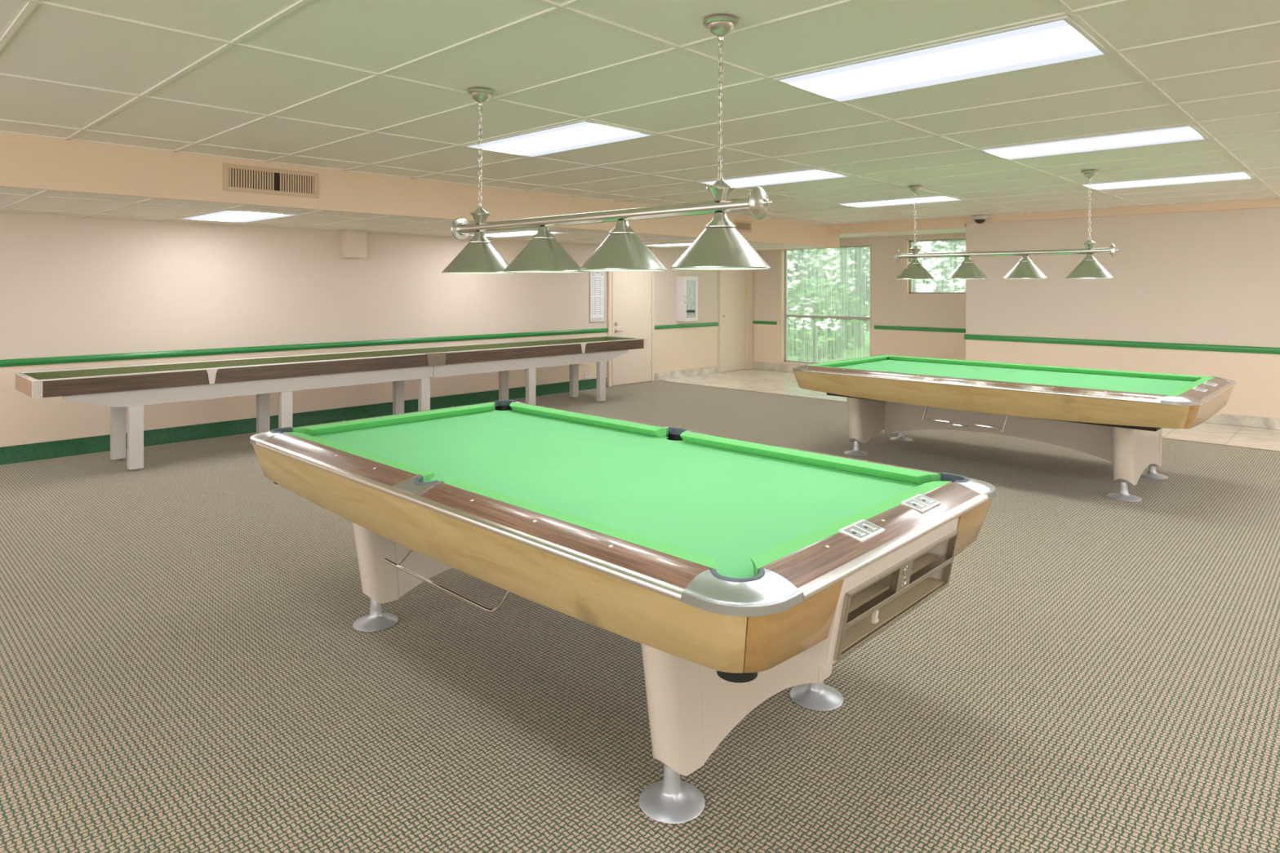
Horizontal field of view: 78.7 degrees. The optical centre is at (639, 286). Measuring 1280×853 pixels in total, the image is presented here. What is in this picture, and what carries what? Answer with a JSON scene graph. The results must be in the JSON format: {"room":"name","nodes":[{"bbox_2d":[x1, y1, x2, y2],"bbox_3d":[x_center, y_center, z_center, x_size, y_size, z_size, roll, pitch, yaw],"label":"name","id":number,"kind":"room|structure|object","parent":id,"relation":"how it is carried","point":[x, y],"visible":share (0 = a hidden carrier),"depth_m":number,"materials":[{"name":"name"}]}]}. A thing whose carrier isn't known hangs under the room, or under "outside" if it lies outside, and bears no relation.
{"room":"games hall","nodes":[
{"label":"games hall","id":0,"kind":"room"},
{"bbox_2d":[0,211,744,447],"bbox_3d":[-3.070,0.217,8.982,0.120,2.650,15.000,0,0,44],"label":"wall","id":1,"kind":"structure","parent":0,"point":[70,285],"depth_m":7.95,"materials":[{"name":"beige paint"}]},
{"bbox_2d":[0,377,607,465],"bbox_3d":[-4.305,1.417,7.581,0.020,0.145,11.070,0,0,44],"label":"baseboard","id":2,"kind":"structure","parent":1,"relation":"attached to","point":[82,446],"depth_m":7.88,"materials":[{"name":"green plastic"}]},
{"bbox_2d":[0,328,608,367],"bbox_3d":[-4.298,0.644,7.586,0.022,0.060,11.085,0,0,44],"label":"trim","id":3,"kind":"structure","parent":1,"relation":"attached to","point":[98,357],"depth_m":8.02,"materials":[{"name":"green paint"}]},
{"bbox_2d":[341,230,366,257],"bbox_3d":[-3.179,-0.466,8.669,0.150,0.294,0.225,0,0,44],"label":"box","id":4,"kind":"object","parent":1,"relation":"attached to","point":[353,243],"depth_m":8.61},
{"bbox_2d":[0,132,839,250],"bbox_3d":[-2.513,-0.776,7.835,2.263,0.338,13.900,0,0,44],"label":"soffit","id":5,"kind":"object","parent":1,"relation":"attached to","point":[26,162],"depth_m":6.17,"materials":[{"name":"beige paint"}]},
{"bbox_2d":[222,163,319,198],"bbox_3d":[-2.776,-0.793,5.906,0.012,0.197,0.700,0,0,44],"label":"air vent","id":6,"kind":"object","parent":5,"relation":"in","point":[237,178],"visible":1,"depth_m":5.89,"materials":[{"name":"beige metal"}]},
{"bbox_2d":[584,370,588,379],"bbox_3d":[-0.777,1.286,11.305,0.009,0.116,0.072,0,0,44],"label":"wall outlet","id":7,"kind":"object","parent":1,"relation":"attached to","point":[586,373],"visible":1,"depth_m":11.30,"materials":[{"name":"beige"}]},
{"bbox_2d":[589,271,604,322],"bbox_3d":[-0.629,0.144,11.455,0.013,0.775,0.298,0,0,44],"label":"board","id":8,"kind":"object","parent":1,"relation":"attached to","point":[597,278],"visible":0.99,"depth_m":11.45,"materials":[{"name":"white paper"}]},
{"bbox_2d":[607,248,654,386],"bbox_3d":[-0.120,0.448,11.958,0.100,2.100,1.000,0,0,44],"label":"door","id":9,"kind":"structure","parent":1,"relation":"in","point":[630,295],"depth_m":11.96,"materials":[{"name":"beige paint"}]},
{"bbox_2d":[653,365,719,381],"bbox_3d":[0.794,1.442,12.957,0.012,0.115,1.670,0,0,44],"label":"baseboard","id":10,"kind":"structure","parent":1,"relation":"attached to","point":[691,372],"depth_m":12.92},
{"bbox_2d":[654,322,718,329],"bbox_3d":[0.785,0.654,12.939,0.022,0.060,1.650,0,0,44],"label":"trim","id":11,"kind":"structure","parent":1,"relation":"attached to","point":[708,324],"depth_m":12.89,"materials":[{"name":"green paint"}]},
{"bbox_2d":[675,276,697,321],"bbox_3d":[0.779,0.204,12.815,0.182,0.730,0.360,0,0,44],"label":"upper cabinet","id":12,"kind":"object","parent":1,"relation":"attached to","point":[686,297],"visible":1,"depth_m":12.73,"materials":[{"name":"white paint"}]},
{"bbox_2d":[718,269,753,373],"bbox_3d":[1.706,0.361,13.903,0.070,2.280,0.965,0,0,44],"label":"door","id":13,"kind":"structure","parent":1,"relation":"in","point":[735,287],"depth_m":13.88,"materials":[{"name":"beige paint"}]},
{"bbox_2d":[733,219,751,232],"bbox_3d":[1.355,-0.788,10.257,0.012,0.147,0.380,0,0,44],"label":"air vent","id":14,"kind":"object","parent":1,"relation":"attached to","point":[740,225],"visible":0.89,"depth_m":10.26,"materials":[{"name":"beige metal"}]},
{"bbox_2d":[659,380,1279,451],"bbox_3d":[4.615,1.510,8.299,11.930,0.013,0.020,0,0,44],"label":"trim","id":15,"kind":"structure","parent":1,"relation":"attached to","point":[660,380],"depth_m":10.16,"materials":[{"name":"brown carpet"}]},
{"bbox_2d":[0,186,824,250],"bbox_3d":[-2.525,-0.643,7.845,2.233,0.056,13.900,0,0,44],"label":"ceiling","id":16,"kind":"structure","parent":0,"point":[36,202],"depth_m":6.72,"materials":[{"name":"paint"}]},
{"bbox_2d":[178,208,298,222],"bbox_3d":[-3.523,-0.610,6.825,1.184,0.010,0.579,0,0,44],"label":"recessed light","id":17,"kind":"object","parent":16,"relation":"in","point":[228,215],"visible":0.93,"depth_m":6.75,"materials":[{"name":"white paint"}]},
{"bbox_2d":[0,189,820,249],"bbox_3d":[-2.535,-0.612,7.834,2.233,0.007,13.870,0,0,44],"label":"trim","id":18,"kind":"structure","parent":16,"relation":"attached to","point":[37,194],"depth_m":7.12,"materials":[{"name":"white paint"}]},
{"bbox_2d":[469,230,568,237],"bbox_3d":[-1.444,-0.606,9.015,1.184,0.010,0.579,0,0,44],"label":"recessed light","id":19,"kind":"object","parent":16,"relation":"in","point":[521,233],"visible":0.71,"depth_m":9.00,"materials":[{"name":"white paint"}]},
{"bbox_2d":[645,242,693,246],"bbox_3d":[0.636,-0.602,11.205,1.184,0.010,0.579,0,0,44],"label":"recessed light","id":20,"kind":"object","parent":16,"relation":"in","point":[685,243],"visible":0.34,"depth_m":11.42,"materials":[{"name":"white paint"}]},
{"bbox_2d":[0,0,1279,224],"bbox_3d":[1.724,-0.980,3.619,9.687,0.094,13.620,0,0,44],"label":"ceiling","id":21,"kind":"structure","parent":0,"point":[51,43],"depth_m":3.71,"materials":[{"name":"tile"}]},
{"bbox_2d":[462,119,655,157],"bbox_3d":[-0.540,-0.928,4.972,1.194,0.010,0.584,0,0,44],"label":"recessed light","id":22,"kind":"object","parent":21,"relation":"in","point":[581,134],"visible":1,"depth_m":4.91,"materials":[{"name":"white paint"}]},
{"bbox_2d":[441,15,772,273],"bbox_3d":[-0.240,-0.495,3.228,1.868,0.867,0.351,0,0,44],"label":"lamp","id":23,"kind":"object","parent":21,"relation":"hanging from","point":[720,246],"visible":1,"depth_m":2.98,"materials":[{"name":"silver metal"}]},
{"bbox_2d":[0,0,1279,225],"bbox_3d":[1.696,-0.929,3.590,9.687,0.008,13.540,0,0,44],"label":"ceiling grid","id":24,"kind":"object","parent":21,"relation":"attached to","point":[1073,14],"depth_m":4.20,"materials":[{"name":"white paint"}]},
{"bbox_2d":[697,168,851,188],"bbox_3d":[1.140,-0.925,6.742,1.194,0.010,0.584,0,0,44],"label":"recessed light","id":25,"kind":"object","parent":21,"relation":"in","point":[812,174],"visible":0.93,"depth_m":6.67,"materials":[{"name":"white paint"}]},
{"bbox_2d":[835,195,964,208],"bbox_3d":[2.820,-0.922,8.511,1.194,0.010,0.584,0,0,44],"label":"recessed light","id":26,"kind":"object","parent":21,"relation":"in","point":[936,198],"visible":1,"depth_m":8.45,"materials":[{"name":"white paint"}]},
{"bbox_2d":[773,14,1110,102],"bbox_3d":[1.229,-0.925,3.292,1.194,0.010,0.584,0,0,44],"label":"recessed light","id":27,"kind":"object","parent":21,"relation":"in","point":[1058,40],"visible":1,"depth_m":3.21,"materials":[{"name":"white paint"}]},
{"bbox_2d":[971,215,988,223],"bbox_3d":[4.435,-0.868,10.187,0.210,0.104,0.210,0,0,44],"label":"security camera","id":28,"kind":"object","parent":21,"relation":"attached to","point":[978,219],"visible":1,"depth_m":10.13,"materials":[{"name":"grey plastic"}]},
{"bbox_2d":[893,169,1119,279],"bbox_3d":[3.072,-0.493,6.736,1.868,0.859,0.351,0,0,44],"label":"lamp","id":29,"kind":"object","parent":21,"relation":"hanging from","point":[1089,268],"visible":1,"depth_m":6.53,"materials":[{"name":"silver metal"}]},
{"bbox_2d":[977,124,1208,159],"bbox_3d":[2.909,-0.921,5.062,1.194,0.010,0.584,0,0,44],"label":"recessed light","id":30,"kind":"object","parent":21,"relation":"in","point":[1188,132],"visible":1,"depth_m":4.99,"materials":[{"name":"white paint"}]},
{"bbox_2d":[1079,170,1254,190],"bbox_3d":[4.589,-0.918,6.831,1.194,0.010,0.584,0,0,44],"label":"recessed light","id":31,"kind":"object","parent":21,"relation":"in","point":[1242,175],"visible":0.97,"depth_m":6.78,"materials":[{"name":"white paint"}]},
{"bbox_2d":[0,380,1279,852],"bbox_3d":[0.409,1.524,3.883,11.950,0.050,12.200,0,0,44],"label":"carpet","id":32,"kind":"object","parent":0,"point":[185,667],"visible":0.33,"depth_m":2.91,"materials":[{"name":"beige carpet"}]},
{"bbox_2d":[14,335,647,471],"bbox_3d":[-2.482,1.097,8.463,0.796,0.791,6.668,0,0,44],"label":"table","id":33,"kind":"object","parent":32,"relation":"on","point":[133,387],"visible":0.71,"depth_m":7.39,"materials":[{"name":"brown wood"}]},
{"bbox_2d":[249,400,995,823],"bbox_3d":[-0.283,1.085,3.226,2.927,0.825,1.565,0,0,44],"label":"pool table","id":34,"kind":"object","parent":32,"relation":"on","point":[741,571],"visible":1,"depth_m":2.46,"materials":[{"name":"fabric"}]},
{"bbox_2d":[283,431,435,482],"bbox_3d":[-1.194,0.698,3.228,1.209,0.042,0.067,0,0,44],"label":"cushion","id":35,"kind":"object","parent":34,"relation":"on","point":[425,476],"depth_m":3.11,"materials":[{"name":"green fabric"}]},
{"bbox_2d":[293,402,495,435],"bbox_3d":[-1.227,0.698,4.123,0.069,0.042,1.172,0,0,44],"label":"cushion","id":36,"kind":"object","parent":34,"relation":"on","point":[393,420],"depth_m":4.06,"materials":[{"name":"green fabric"}]},
{"bbox_2d":[494,405,511,410],"bbox_3d":[-0.797,0.800,4.586,0.108,0.241,0.108,0,0,44],"label":"pocket","id":37,"kind":"object","parent":34,"relation":"on","point":[496,407],"depth_m":4.63,"materials":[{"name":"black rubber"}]},
{"bbox_2d":[444,480,715,569],"bbox_3d":[-0.233,0.700,2.316,1.209,0.042,0.067,0,0,44],"label":"cushion","id":38,"kind":"object","parent":34,"relation":"on","point":[701,562],"depth_m":2.20,"materials":[{"name":"green fabric"}]},
{"bbox_2d":[509,402,666,436],"bbox_3d":[-0.332,0.700,4.136,1.209,0.042,0.067,0,0,44],"label":"cushion","id":39,"kind":"object","parent":34,"relation":"on","point":[620,426],"depth_m":4.05,"materials":[{"name":"green fabric"}]},
{"bbox_2d":[667,434,683,440],"bbox_3d":[0.174,0.790,3.707,0.090,0.216,0.090,0,0,44],"label":"pocket","id":40,"kind":"object","parent":34,"relation":"on","point":[670,437],"depth_m":3.75,"materials":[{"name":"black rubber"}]},
{"bbox_2d":[716,670,757,683],"bbox_3d":[0.232,0.803,1.866,0.108,0.241,0.108,0,0,44],"label":"pocket","id":41,"kind":"object","parent":34,"relation":"on","point":[742,676],"depth_m":1.82,"materials":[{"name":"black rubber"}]},
{"bbox_2d":[680,431,940,484],"bbox_3d":[0.629,0.702,3.224,1.209,0.042,0.067,0,0,44],"label":"cushion","id":42,"kind":"object","parent":34,"relation":"on","point":[893,474],"depth_m":3.14,"materials":[{"name":"green fabric"}]},
{"bbox_2d":[750,480,951,576],"bbox_3d":[0.662,0.702,2.329,0.069,0.042,1.172,0,0,44],"label":"cushion","id":43,"kind":"object","parent":34,"relation":"on","point":[767,559],"depth_m":2.19,"materials":[{"name":"green fabric"}]},
{"bbox_2d":[838,519,885,542],"bbox_3d":[0.623,0.685,2.187,0.072,0.022,0.136,0,0,44],"label":"counter","id":44,"kind":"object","parent":34,"relation":"on","point":[873,534],"depth_m":2.17,"materials":[{"name":"white"}]},
{"bbox_2d":[841,552,943,651],"bbox_3d":[0.673,0.895,2.342,0.201,0.129,0.697,0,0,44],"label":"tray","id":45,"kind":"object","parent":34,"relation":"on","point":[859,633],"depth_m":2.28,"materials":[{"name":"beige plastic"}]},
{"bbox_2d":[901,493,941,512],"bbox_3d":[0.888,0.685,2.466,0.072,0.022,0.136,0,0,44],"label":"counter","id":46,"kind":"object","parent":34,"relation":"on","point":[930,506],"depth_m":2.45,"materials":[{"name":"white"}]},
{"bbox_2d":[792,355,1235,502],"bbox_3d":[3.015,1.105,6.584,3.052,0.798,1.764,0,0,44],"label":"table","id":47,"kind":"object","parent":32,"relation":"on","point":[1118,417],"visible":1,"depth_m":6.14,"materials":[{"name":"laminate"}]},
{"bbox_2d":[812,355,888,366],"bbox_3d":[2.043,0.730,7.526,0.073,0.042,1.507,0,0,44],"label":"cushion","id":48,"kind":"object","parent":47,"relation":"on","point":[854,362],"depth_m":7.54,"materials":[{"name":"green fabric"}]},
{"bbox_2d":[807,364,1174,396],"bbox_3d":[2.516,0.731,6.068,2.783,0.042,0.070,0,0,44],"label":"cushion","id":49,"kind":"object","parent":47,"relation":"on","point":[1166,395],"depth_m":5.87,"materials":[{"name":"green fabric"}]},
{"bbox_2d":[886,355,1212,381],"bbox_3d":[3.516,0.733,7.100,2.783,0.042,0.070,0,0,44],"label":"cushion","id":50,"kind":"object","parent":47,"relation":"on","point":[892,357],"depth_m":6.92,"materials":[{"name":"green fabric"}]},
{"bbox_2d":[1168,377,1215,395],"bbox_3d":[3.989,0.734,5.641,0.073,0.042,1.507,0,0,44],"label":"cushion","id":51,"kind":"object","parent":47,"relation":"on","point":[1202,381],"depth_m":5.56,"materials":[{"name":"green fabric"}]},
{"bbox_2d":[1192,386,1208,391],"bbox_3d":[3.907,0.719,5.442,0.072,0.022,0.136,0,0,44],"label":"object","id":52,"kind":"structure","parent":47,"relation":"on","point":[1205,390],"depth_m":5.41,"materials":[{"name":"white"}]},
{"bbox_2d":[1203,381,1217,386],"bbox_3d":[4.199,0.719,5.744,0.072,0.022,0.136,0,0,44],"label":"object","id":53,"kind":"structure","parent":47,"relation":"on","point":[1215,384],"depth_m":5.72,"materials":[{"name":"white"}]},
{"bbox_2d":[752,232,965,365],"bbox_3d":[3.693,0.230,12.800,4.430,2.650,0.150,0,0,44],"label":"wall","id":54,"kind":"structure","parent":0,"point":[889,305],"depth_m":12.40,"materials":[{"name":"beige paint"}]},
{"bbox_2d":[752,320,776,324],"bbox_3d":[2.237,0.655,14.063,0.520,0.055,0.022,0,0,44],"label":"trim","id":55,"kind":"structure","parent":54,"relation":"attached to","point":[753,322],"depth_m":14.06,"materials":[{"name":"green paint"}]},
{"bbox_2d":[752,361,799,372],"bbox_3d":[3.595,1.440,12.779,4.280,0.130,0.012,0,0,44],"label":"baseboard","id":56,"kind":"structure","parent":54,"relation":"attached to","point":[756,365],"depth_m":13.92,"materials":[{"name":"tile"}]},
{"bbox_2d":[779,244,871,364],"bbox_3d":[3.151,0.339,13.285,1.735,2.090,0.132,0,0,44],"label":"window","id":57,"kind":"structure","parent":54,"relation":"in","point":[825,293],"depth_m":13.34,"materials":[{"name":"clear glass"}]},
{"bbox_2d":[874,325,965,333],"bbox_3d":[4.459,0.662,11.952,1.870,0.060,0.022,0,0,44],"label":"trim","id":58,"kind":"structure","parent":54,"relation":"attached to","point":[882,327],"depth_m":12.05,"materials":[{"name":"green paint"}]},
{"bbox_2d":[903,236,965,296],"bbox_3d":[4.673,-0.295,11.841,1.330,0.915,0.132,0,0,44],"label":"window","id":59,"kind":"structure","parent":54,"relation":"in","point":[940,268],"depth_m":11.98,"materials":[{"name":"glass"}]},
{"bbox_2d":[839,227,965,238],"bbox_3d":[3.197,-0.848,12.362,4.310,0.095,1.170,0,0,44],"label":"ceiling","id":60,"kind":"structure","parent":0,"point":[948,230],"depth_m":11.73,"materials":[{"name":"paint"}]},
{"bbox_2d":[662,368,1279,450],"bbox_3d":[5.487,1.535,9.232,11.950,0.048,2.550,0,0,44],"label":"floor","id":61,"kind":"structure","parent":0,"point":[785,383],"depth_m":10.75,"materials":[{"name":"tile"}]},
{"bbox_2d":[965,207,1279,423],"bbox_3d":[7.190,0.237,7.893,7.640,2.650,0.150,0,0,44],"label":"wall","id":62,"kind":"structure","parent":0,"point":[1208,277],"depth_m":9.05,"materials":[{"name":"beige paint"}]},
{"bbox_2d":[827,223,965,234],"bbox_3d":[3.642,-0.815,11.188,2.047,0.050,0.160,0,0,44],"label":"trim","id":63,"kind":"structure","parent":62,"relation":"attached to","point":[954,225],"depth_m":11.07,"materials":[{"name":"beige paint"}]},
{"bbox_2d":[827,198,1279,231],"bbox_3d":[6.378,-0.879,8.521,9.687,0.089,0.060,0,0,44],"label":"trim","id":64,"kind":"structure","parent":62,"relation":"attached to","point":[1271,202],"depth_m":9.45,"materials":[{"name":"beige paint"}]},
{"bbox_2d":[964,333,1279,354],"bbox_3d":[7.125,0.682,7.836,7.655,0.070,0.022,0,0,44],"label":"trim","id":65,"kind":"structure","parent":62,"relation":"attached to","point":[1270,350],"depth_m":9.13,"materials":[{"name":"green paint"}]},
{"bbox_2d":[1204,413,1279,430],"bbox_3d":[7.128,1.454,7.838,7.652,0.115,0.012,0,0,44],"label":"baseboard","id":66,"kind":"structure","parent":62,"relation":"attached to","point":[1222,419],"depth_m":8.41,"materials":[{"name":"tile"}]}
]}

